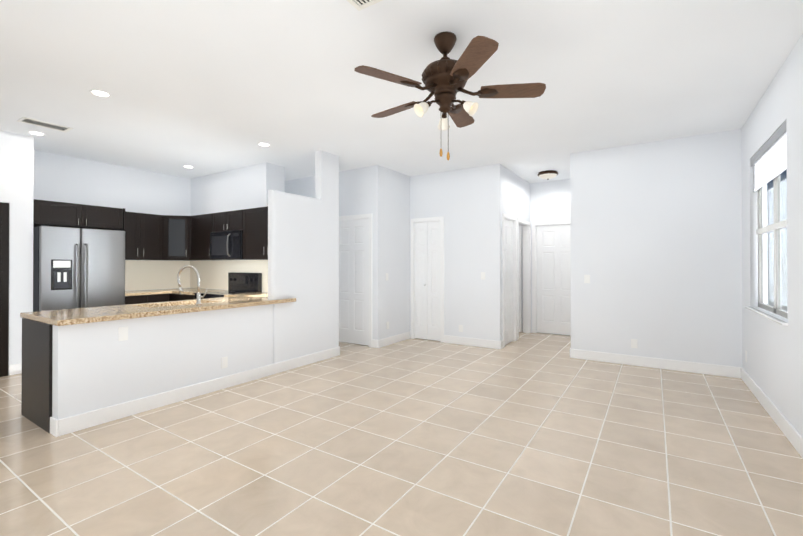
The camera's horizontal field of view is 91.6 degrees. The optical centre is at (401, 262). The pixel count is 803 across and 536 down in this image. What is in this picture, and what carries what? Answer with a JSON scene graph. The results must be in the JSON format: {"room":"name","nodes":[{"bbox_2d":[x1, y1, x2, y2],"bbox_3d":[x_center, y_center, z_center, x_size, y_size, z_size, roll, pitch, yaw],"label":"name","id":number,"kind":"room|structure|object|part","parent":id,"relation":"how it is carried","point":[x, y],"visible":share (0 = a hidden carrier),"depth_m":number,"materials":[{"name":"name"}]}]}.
{"room":"empty living room","nodes":[
{"label":"empty living room","id":0,"kind":"room"},
{"bbox_2d":[0,130,9,202],"bbox_3d":[-5.051,-1.112,4.508,0.700,0.830,0.610,0,0,33],"label":"wall","id":1,"kind":"structure","parent":0,"point":[4,166],"depth_m":4.54,"materials":[{"name":"paint"}]},
{"bbox_2d":[8,132,33,375],"bbox_3d":[-4.829,-0.100,4.846,0.700,2.850,0.210,0,0,33],"label":"wall","id":2,"kind":"structure","parent":0,"point":[21,203],"depth_m":4.64,"materials":[{"name":"paint"}]},
{"bbox_2d":[9,363,21,375],"bbox_3d":[-4.529,1.261,4.644,0.015,0.125,0.210,0,0,33],"label":"baseboard","id":3,"kind":"structure","parent":2,"relation":"attached to","point":[14,369],"depth_m":4.60,"materials":[{"name":"paint"}]},
{"bbox_2d":[33,150,190,290],"bbox_3d":[-5.252,-0.100,4.947,0.120,2.850,7.200,0,0,33],"label":"wall","id":4,"kind":"structure","parent":0,"point":[64,178],"depth_m":6.00,"materials":[{"name":"paint"}]},
{"bbox_2d":[33,199,122,229],"bbox_3d":[-4.508,-0.623,5.349,0.690,0.300,0.962,0,0,33],"label":"upper cabinet","id":5,"kind":"object","parent":4,"relation":"attached to","point":[60,214],"visible":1,"depth_m":5.14,"materials":[{"name":"brown wood"}]},
{"bbox_2d":[125,211,161,259],"bbox_3d":[-4.185,-0.403,6.132,0.380,0.730,0.655,0,0,33],"label":"upper cabinet","id":6,"kind":"object","parent":4,"relation":"attached to","point":[143,236],"visible":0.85,"depth_m":6.07,"materials":[{"name":"brown wood"}]},
{"bbox_2d":[125,260,189,290],"bbox_3d":[-4.165,0.209,6.501,0.009,0.484,1.302,0,0,33],"label":"backsplash","id":7,"kind":"structure","parent":4,"relation":"attached to","point":[149,274],"depth_m":6.54,"materials":[{"name":"tile"}]},
{"bbox_2d":[52,150,338,419],"bbox_3d":[-1.798,-0.104,4.303,0.120,2.850,3.130,0,0,33],"label":"wall","id":8,"kind":"structure","parent":0,"point":[97,365],"depth_m":4.20,"materials":[{"name":"paint"}]},
{"bbox_2d":[50,417,57,436],"bbox_3d":[-2.646,1.251,2.971,0.135,0.125,0.015,0,0,33],"label":"baseboard","id":9,"kind":"structure","parent":8,"relation":"attached to","point":[53,426],"depth_m":2.95,"materials":[{"name":"paint"}]},
{"bbox_2d":[118,326,127,340],"bbox_3d":[-2.360,0.606,3.311,0.008,0.115,0.072,0,0,33],"label":"outlet","id":10,"kind":"object","parent":8,"relation":"attached to","point":[122,333],"visible":1,"depth_m":3.30,"materials":[{"name":"white plastic"}]},
{"bbox_2d":[58,347,338,435],"bbox_3d":[-1.741,1.259,4.258,0.015,0.125,3.130,0,0,33],"label":"baseboard","id":11,"kind":"structure","parent":8,"relation":"attached to","point":[74,423],"depth_m":3.67,"materials":[{"name":"paint"}]},
{"bbox_2d":[221,356,227,368],"bbox_3d":[-1.855,1.050,4.089,0.008,0.115,0.072,0,0,33],"label":"outlet","id":12,"kind":"object","parent":8,"relation":"attached to","point":[224,362],"visible":1,"depth_m":4.09,"materials":[{"name":"white plastic"}]},
{"bbox_2d":[191,162,284,289],"bbox_3d":[-2.840,-0.090,6.632,2.100,2.850,0.350,0,0,33],"label":"wall","id":13,"kind":"structure","parent":0,"point":[247,187],"depth_m":6.32,"materials":[{"name":"paint"}]},
{"bbox_2d":[162,215,194,260],"bbox_3d":[-3.719,-0.400,6.607,0.647,0.730,0.644,0,0,33],"label":"upper cabinet","id":14,"kind":"object","parent":13,"relation":"attached to","point":[176,237],"visible":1,"depth_m":6.37,"materials":[{"name":"brown wood"}]},
{"bbox_2d":[191,213,212,259],"bbox_3d":[-3.115,-0.402,6.374,0.614,0.730,0.380,0,0,33],"label":"upper cabinet","id":15,"kind":"object","parent":13,"relation":"attached to","point":[201,228],"visible":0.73,"depth_m":6.24,"materials":[{"name":"brown wood"}]},
{"bbox_2d":[212,210,242,231],"bbox_3d":[-2.536,-0.620,6.000,0.760,0.297,0.380,0,0,33],"label":"upper cabinet","id":16,"kind":"object","parent":13,"relation":"attached to","point":[228,221],"visible":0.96,"depth_m":5.84,"materials":[{"name":"brown wood"}]},
{"bbox_2d":[210,230,243,259],"bbox_3d":[-2.555,-0.254,5.969,0.754,0.430,0.451,0,0,33],"label":"microwave","id":17,"kind":"object","parent":16,"relation":"attached to","point":[226,245],"visible":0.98,"depth_m":5.79,"materials":[{"name":"black metal"}]},
{"bbox_2d":[190,260,267,291],"bbox_3d":[-2.501,0.207,6.194,3.112,0.484,0.009,0,0,33],"label":"backsplash","id":18,"kind":"structure","parent":13,"relation":"attached to","point":[213,274],"depth_m":6.51,"materials":[{"name":"paint"}]},
{"bbox_2d":[243,206,267,259],"bbox_3d":[-1.755,-0.407,5.494,1.094,0.730,0.380,0,0,33],"label":"upper cabinet","id":19,"kind":"object","parent":13,"relation":"attached to","point":[255,233],"visible":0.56,"depth_m":5.50,"materials":[{"name":"brown wood"}]},
{"bbox_2d":[285,165,382,339],"bbox_3d":[-1.773,-0.087,7.056,3.430,2.850,0.120,0,0,33],"label":"wall","id":20,"kind":"structure","parent":0,"point":[376,191],"depth_m":6.18,"materials":[{"name":"paint"}]},
{"bbox_2d":[339,219,368,345],"bbox_3d":[-0.809,0.314,6.400,0.730,2.015,0.175,0,0,33],"label":"door","id":21,"kind":"structure","parent":20,"relation":"in","point":[354,281],"depth_m":6.36,"materials":[{"name":"paint"}]},
{"bbox_2d":[339,213,371,346],"bbox_3d":[-0.800,0.284,6.413,0.880,2.100,0.138,0,0,33],"label":"door frame","id":22,"kind":"structure","parent":20,"relation":"attached to","point":[356,217],"depth_m":6.13,"materials":[{"name":"paint"}]},
{"bbox_2d":[372,339,378,347],"bbox_3d":[-0.410,1.269,6.086,0.125,0.125,0.015,0,0,33],"label":"baseboard","id":23,"kind":"structure","parent":20,"relation":"attached to","point":[375,343],"depth_m":6.07,"materials":[{"name":"paint"}]},
{"bbox_2d":[382,167,409,338],"bbox_3d":[-0.126,-0.090,6.556,0.120,2.850,0.830,0,0,33],"label":"wall","id":24,"kind":"structure","parent":0,"point":[396,258],"depth_m":6.49,"materials":[{"name":"paint"}]},
{"bbox_2d":[379,331,409,347],"bbox_3d":[-0.102,1.272,6.461,0.015,0.125,0.950,0,0,33],"label":"baseboard","id":25,"kind":"structure","parent":24,"relation":"attached to","point":[393,339],"depth_m":6.41,"materials":[{"name":"paint"}]},
{"bbox_2d":[0,331,802,535],"bbox_3d":[-1.043,1.370,4.062,8.500,0.100,10.700,0,0,33],"label":"floor","id":26,"kind":"structure","parent":0,"point":[535,434],"depth_m":2.64,"materials":[{"name":"tile"}]},
{"bbox_2d":[0,202,8,376],"bbox_3d":[-5.026,0.314,4.483,0.741,2.017,0.604,0,0,33],"label":"pantry cabinet","id":27,"kind":"object","parent":26,"relation":"on","point":[4,258],"visible":0.98,"depth_m":4.52,"materials":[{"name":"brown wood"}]},
{"bbox_2d":[33,225,124,311],"bbox_3d":[-4.420,0.436,5.294,0.836,1.782,0.910,0,0,33],"label":"refrigerator","id":28,"kind":"object","parent":26,"relation":"on","point":[73,268],"visible":0.58,"depth_m":5.01,"materials":[{"name":"silver metal"}]},
{"bbox_2d":[122,208,124,230],"bbox_3d":[-4.245,0.280,5.761,0.677,2.100,0.020,0,0,33],"label":"panel","id":29,"kind":"object","parent":26,"relation":"on","point":[123,219],"visible":0.14,"depth_m":5.58,"materials":[{"name":"brown wood"}]},
{"bbox_2d":[125,294,168,304],"bbox_3d":[-4.072,0.912,6.033,0.670,0.838,0.625,0,0,33],"label":"base cabinet","id":30,"kind":"object","parent":26,"relation":"on","point":[138,299],"visible":0.04,"depth_m":5.86,"materials":[{"name":"brown wood"}]},
{"bbox_2d":[169,293,194,300],"bbox_3d":[-3.467,0.915,6.421,1.264,0.838,0.670,0,0,33],"label":"cabinet","id":31,"kind":"object","parent":26,"relation":"on","point":[175,297],"visible":0.04,"depth_m":6.05,"materials":[{"name":"brown wood"}]},
{"bbox_2d":[125,288,228,295],"bbox_3d":[-3.638,0.471,6.159,1.264,0.038,1.302,0,0,33],"label":"countertop","id":32,"kind":"structure","parent":31,"relation":"on","point":[189,291],"depth_m":6.05,"materials":[{"name":"stone"}]},
{"bbox_2d":[193,272,261,298],"bbox_3d":[-2.629,0.736,5.848,0.754,1.150,0.700,0,0,33],"label":"range","id":33,"kind":"object","parent":26,"relation":"on","point":[239,283],"visible":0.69,"depth_m":5.99,"materials":[{"name":"black metal"}]},
{"bbox_3d":[-2.126,0.910,5.554,0.397,0.838,0.670,0,0,33],"label":"base cabinet","id":34,"kind":"object","parent":26,"relation":"on","visible":0},
{"bbox_2d":[224,292,267,296],"bbox_3d":[-2.119,0.468,5.568,0.397,0.038,0.642,0,0,33],"label":"countertop","id":35,"kind":"structure","parent":34,"relation":"on","point":[260,294],"depth_m":5.44,"materials":[{"name":"stone"}]},
{"bbox_3d":[-2.417,0.903,4.110,0.710,0.834,2.136,0,0,33],"label":"base cabinet","id":36,"kind":"object","parent":26,"relation":"on","visible":0},
{"bbox_2d":[21,318,51,432],"bbox_3d":[-2.992,0.898,3.195,0.682,0.834,0.018,0,0,33],"label":"cabinet end panel","id":37,"kind":"object","parent":36,"relation":"attached to","point":[36,400],"visible":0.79,"depth_m":3.15,"materials":[{"name":"brown wood"}]},
{"bbox_2d":[20,296,295,325],"bbox_3d":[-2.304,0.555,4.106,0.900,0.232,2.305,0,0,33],"label":"countertop","id":38,"kind":"structure","parent":36,"relation":"on","point":[62,317],"depth_m":3.61,"materials":[{"name":"stone"}]},
{"bbox_2d":[177,265,207,304],"bbox_3d":[-2.200,0.233,4.106,0.282,0.407,0.180,0,0,33],"label":"faucet","id":39,"kind":"object","parent":38,"relation":"on","point":[199,296],"visible":1,"depth_m":4.06,"materials":[{"name":"silver metal"}]},
{"bbox_2d":[0,0,802,182],"bbox_3d":[-1.043,-1.580,4.079,8.500,0.100,10.700,0,0,33],"label":"ceiling","id":40,"kind":"structure","parent":0,"point":[205,87],"depth_m":3.24,"materials":[{"name":"paint"}]},
{"bbox_2d":[27,131,45,135],"bbox_3d":[-4.309,-1.523,4.608,0.164,0.007,0.164,0,0,33],"label":"recessed light","id":41,"kind":"object","parent":40,"relation":"in","point":[37,133],"visible":1,"depth_m":4.61,"materials":[{"name":"paint"}]},
{"bbox_2d":[17,117,72,131],"bbox_3d":[-3.945,-1.523,4.325,0.220,0.011,0.420,0,0,33],"label":"ceiling vent","id":42,"kind":"object","parent":40,"relation":"in","point":[31,121],"visible":1,"depth_m":4.30,"materials":[{"name":"silver metal"}]},
{"bbox_2d":[89,89,111,97],"bbox_3d":[-2.728,-1.529,3.537,0.164,0.007,0.164,0,0,33],"label":"recessed light","id":43,"kind":"object","parent":40,"relation":"in","point":[100,93],"visible":0.98,"depth_m":3.54,"materials":[{"name":"paint"}]},
{"bbox_2d":[257,142,270,146],"bbox_3d":[-1.777,-1.520,5.042,0.164,0.007,0.164,0,0,33],"label":"recessed light","id":44,"kind":"object","parent":40,"relation":"in","point":[263,144],"visible":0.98,"depth_m":5.04,"materials":[{"name":"paint"}]},
{"bbox_2d":[347,0,381,10],"bbox_3d":[-0.275,-1.536,2.117,0.260,0.010,0.460,0,0,33],"label":"ceiling vent","id":45,"kind":"object","parent":40,"relation":"in","point":[357,5],"visible":1,"depth_m":2.31,"materials":[{"name":"silver metal"}]},
{"bbox_2d":[354,32,545,159],"bbox_3d":[0.285,-1.113,2.707,1.265,0.848,1.275,0,0,33],"label":"ceiling fan","id":46,"kind":"object","parent":40,"relation":"hanging from","point":[445,78],"visible":1,"depth_m":2.60,"materials":[{"name":"brown wood"}]},
{"bbox_2d":[538,170,557,179],"bbox_3d":[2.465,-1.451,6.573,0.330,0.128,0.330,0,0,33],"label":"light","id":47,"kind":"object","parent":40,"relation":"attached to","point":[549,174],"visible":1,"depth_m":6.47,"materials":[{"name":"white glass"}]},
{"bbox_2d":[502,165,503,319],"bbox_3d":[1.541,-0.093,6.150,0.120,2.850,0.060,0,0,33],"label":"wall","id":48,"kind":"structure","parent":0,"point":[502,212],"depth_m":6.11,"materials":[{"name":"paint"}]},
{"bbox_2d":[504,167,529,221],"bbox_3d":[2.017,-0.088,6.885,0.120,2.850,1.690,0,0,33],"label":"wall","id":49,"kind":"structure","parent":0,"point":[509,192],"depth_m":6.73,"materials":[{"name":"paint"}]},
{"bbox_2d":[505,219,507,344],"bbox_3d":[1.661,0.314,6.286,0.035,2.015,0.272,0,0,33],"label":"door leaf","id":50,"kind":"structure","parent":49,"relation":"in","point":[506,281],"depth_m":6.33,"materials":[{"name":"paint"}]},
{"bbox_2d":[502,213,516,347],"bbox_3d":[1.723,0.284,6.412,0.138,2.100,0.700,0,0,33],"label":"trim","id":51,"kind":"structure","parent":49,"relation":"attached to","point":[507,217],"depth_m":6.62,"materials":[{"name":"paint"}]},
{"bbox_2d":[508,220,513,342],"bbox_3d":[1.812,0.315,6.520,0.035,2.015,0.272,0,0,33],"label":"door leaf","id":52,"kind":"structure","parent":49,"relation":"in","point":[510,288],"depth_m":6.50,"materials":[{"name":"paint"}]},
{"bbox_2d":[517,218,530,339],"bbox_3d":[2.174,0.288,7.109,0.138,2.100,0.860,0,0,33],"label":"door frame","id":53,"kind":"structure","parent":49,"relation":"attached to","point":[526,225],"depth_m":7.40,"materials":[{"name":"paint"}]},
{"bbox_2d":[519,225,522,330],"bbox_3d":[1.879,-0.082,7.933,1.250,2.850,0.080,0,0,33],"label":"wall","id":54,"kind":"structure","parent":0,"point":[522,269],"depth_m":7.58,"materials":[{"name":"paint"}]},
{"bbox_2d":[530,183,535,332],"bbox_3d":[2.535,-0.085,7.484,0.100,2.850,0.120,0,0,33],"label":"wall","id":55,"kind":"structure","parent":0,"point":[532,202],"depth_m":7.44,"materials":[{"name":"paint"}]},
{"bbox_2d":[535,179,569,224],"bbox_3d":[2.909,-1.106,7.248,0.790,0.810,0.120,0,0,33],"label":"wall","id":56,"kind":"structure","parent":0,"point":[552,200],"depth_m":7.25,"materials":[{"name":"paint"}]},
{"bbox_2d":[410,129,742,367],"bbox_3d":[1.145,-0.086,7.342,8.020,2.850,1.870,0,0,33],"label":"wall","id":57,"kind":"structure","parent":0,"point":[656,239],"depth_m":5.03,"materials":[{"name":"paint"}]},
{"bbox_2d":[415,222,427,339],"bbox_3d":[0.353,0.316,6.780,0.247,2.015,0.035,0,0,33],"label":"door leaf","id":58,"kind":"structure","parent":57,"relation":"in","point":[421,280],"depth_m":6.77,"materials":[{"name":"paint"}]},
{"bbox_2d":[411,216,443,342],"bbox_3d":[0.468,0.286,6.725,0.650,2.100,0.138,0,0,33],"label":"door frame","id":59,"kind":"structure","parent":57,"relation":"attached to","point":[429,219],"depth_m":6.64,"materials":[{"name":"paint"}]},
{"bbox_2d":[428,221,439,340],"bbox_3d":[0.565,0.316,6.643,0.247,2.015,0.035,0,0,33],"label":"door leaf","id":60,"kind":"structure","parent":57,"relation":"in","point":[433,280],"depth_m":6.63,"materials":[{"name":"paint"}]},
{"bbox_2d":[444,335,499,348],"bbox_3d":[1.107,1.270,6.236,0.950,0.125,0.015,0,0,33],"label":"baseboard","id":61,"kind":"structure","parent":57,"relation":"attached to","point":[493,344],"depth_m":6.21,"materials":[{"name":"paint"}]},
{"bbox_2d":[481,272,484,279],"bbox_3d":[1.281,0.212,6.132,0.072,0.115,0.008,0,0,33],"label":"light switch","id":62,"kind":"object","parent":57,"relation":"attached to","point":[483,275],"visible":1,"depth_m":6.13,"materials":[{"name":"white plastic"}]},
{"bbox_2d":[519,226,521,331],"bbox_3d":[1.967,0.321,7.600,0.710,2.015,0.175,0,0,25],"label":"bathroom door","id":63,"kind":"structure","parent":57,"relation":"in","point":[520,301],"depth_m":7.45,"materials":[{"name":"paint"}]},
{"bbox_2d":[584,275,589,282],"bbox_3d":[2.532,0.227,5.323,0.072,0.115,0.008,0,0,33],"label":"light switch","id":64,"kind":"object","parent":57,"relation":"attached to","point":[586,278],"visible":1,"depth_m":5.32,"materials":[{"name":"white plastic"}]},
{"bbox_2d":[631,339,637,347],"bbox_3d":[2.994,1.046,5.019,0.072,0.115,0.008,0,0,33],"label":"outlet","id":65,"kind":"object","parent":57,"relation":"attached to","point":[634,344],"visible":1,"depth_m":5.02,"materials":[{"name":"white plastic"}]},
{"bbox_2d":[571,349,740,377],"bbox_3d":[3.112,1.263,4.939,1.805,0.125,0.015,0,0,33],"label":"baseboard","id":66,"kind":"structure","parent":57,"relation":"attached to","point":[705,368],"depth_m":4.86,"materials":[{"name":"paint"}]},
{"bbox_2d":[741,34,802,436],"bbox_3d":[1.732,-0.123,0.995,0.140,2.850,8.150,0,0,33],"label":"wall","id":67,"kind":"structure","parent":0,"point":[794,99],"depth_m":3.09,"materials":[{"name":"paint"}]},
{"bbox_2d":[745,306,788,325],"bbox_3d":[3.285,0.468,3.500,0.093,0.021,1.410,0,0,33],"label":"window sill","id":68,"kind":"structure","parent":67,"relation":"attached to","point":[775,319],"depth_m":3.30,"materials":[{"name":"white stone"}]},
{"bbox_2d":[753,165,787,318],"bbox_3d":[3.326,-0.313,3.478,0.078,1.540,1.350,0,0,33],"label":"window","id":69,"kind":"structure","parent":67,"relation":"in","point":[771,231],"depth_m":3.57,"materials":[{"name":"glass"}]},
{"bbox_2d":[750,121,785,166],"bbox_3d":[3.300,-1.040,3.499,0.051,0.083,1.330,0,0,33],"label":"blind valance","id":70,"kind":"object","parent":69,"relation":"attached to","point":[778,135],"visible":0.58,"depth_m":3.40,"materials":[{"name":"grey fabric"}]},
{"bbox_2d":[754,135,786,188],"bbox_3d":[3.300,-0.876,3.498,0.003,0.245,1.310,0,0,33],"label":"fabric","id":71,"kind":"object","parent":70,"relation":"hanging from","point":[771,163],"visible":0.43,"depth_m":3.44,"materials":[{"name":"white fabric"}]},
{"bbox_3d":[3.300,-0.740,3.498,0.015,0.023,1.310,0,0,33],"label":"window blind bottom rail","id":72,"kind":"part","parent":69,"relation":"part of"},
{"bbox_2d":[741,367,802,457],"bbox_3d":[1.666,1.240,1.029,0.015,0.125,8.150,0,0,33],"label":"baseboard","id":73,"kind":"structure","parent":67,"relation":"attached to","point":[789,431],"depth_m":3.18,"materials":[{"name":"paint"}]},
{"bbox_3d":[3.291,-0.088,6.995,0.120,2.850,0.120,0,0,33],"label":"wall","id":74,"kind":"structure","parent":0,"visible":0},
{"bbox_2d":[532,220,569,332],"bbox_3d":[2.904,0.288,7.233,0.910,2.100,0.138,0,0,33],"label":"trim","id":75,"kind":"structure","parent":74,"relation":"attached to","point":[534,284],"depth_m":7.40,"materials":[{"name":"paint"}]},
{"bbox_2d":[537,224,570,334],"bbox_3d":[2.896,0.319,7.219,0.760,2.015,0.175,0,0,33],"label":"end door","id":76,"kind":"structure","parent":74,"relation":"in","point":[553,279],"depth_m":7.25,"materials":[{"name":"paint"}]}
]}

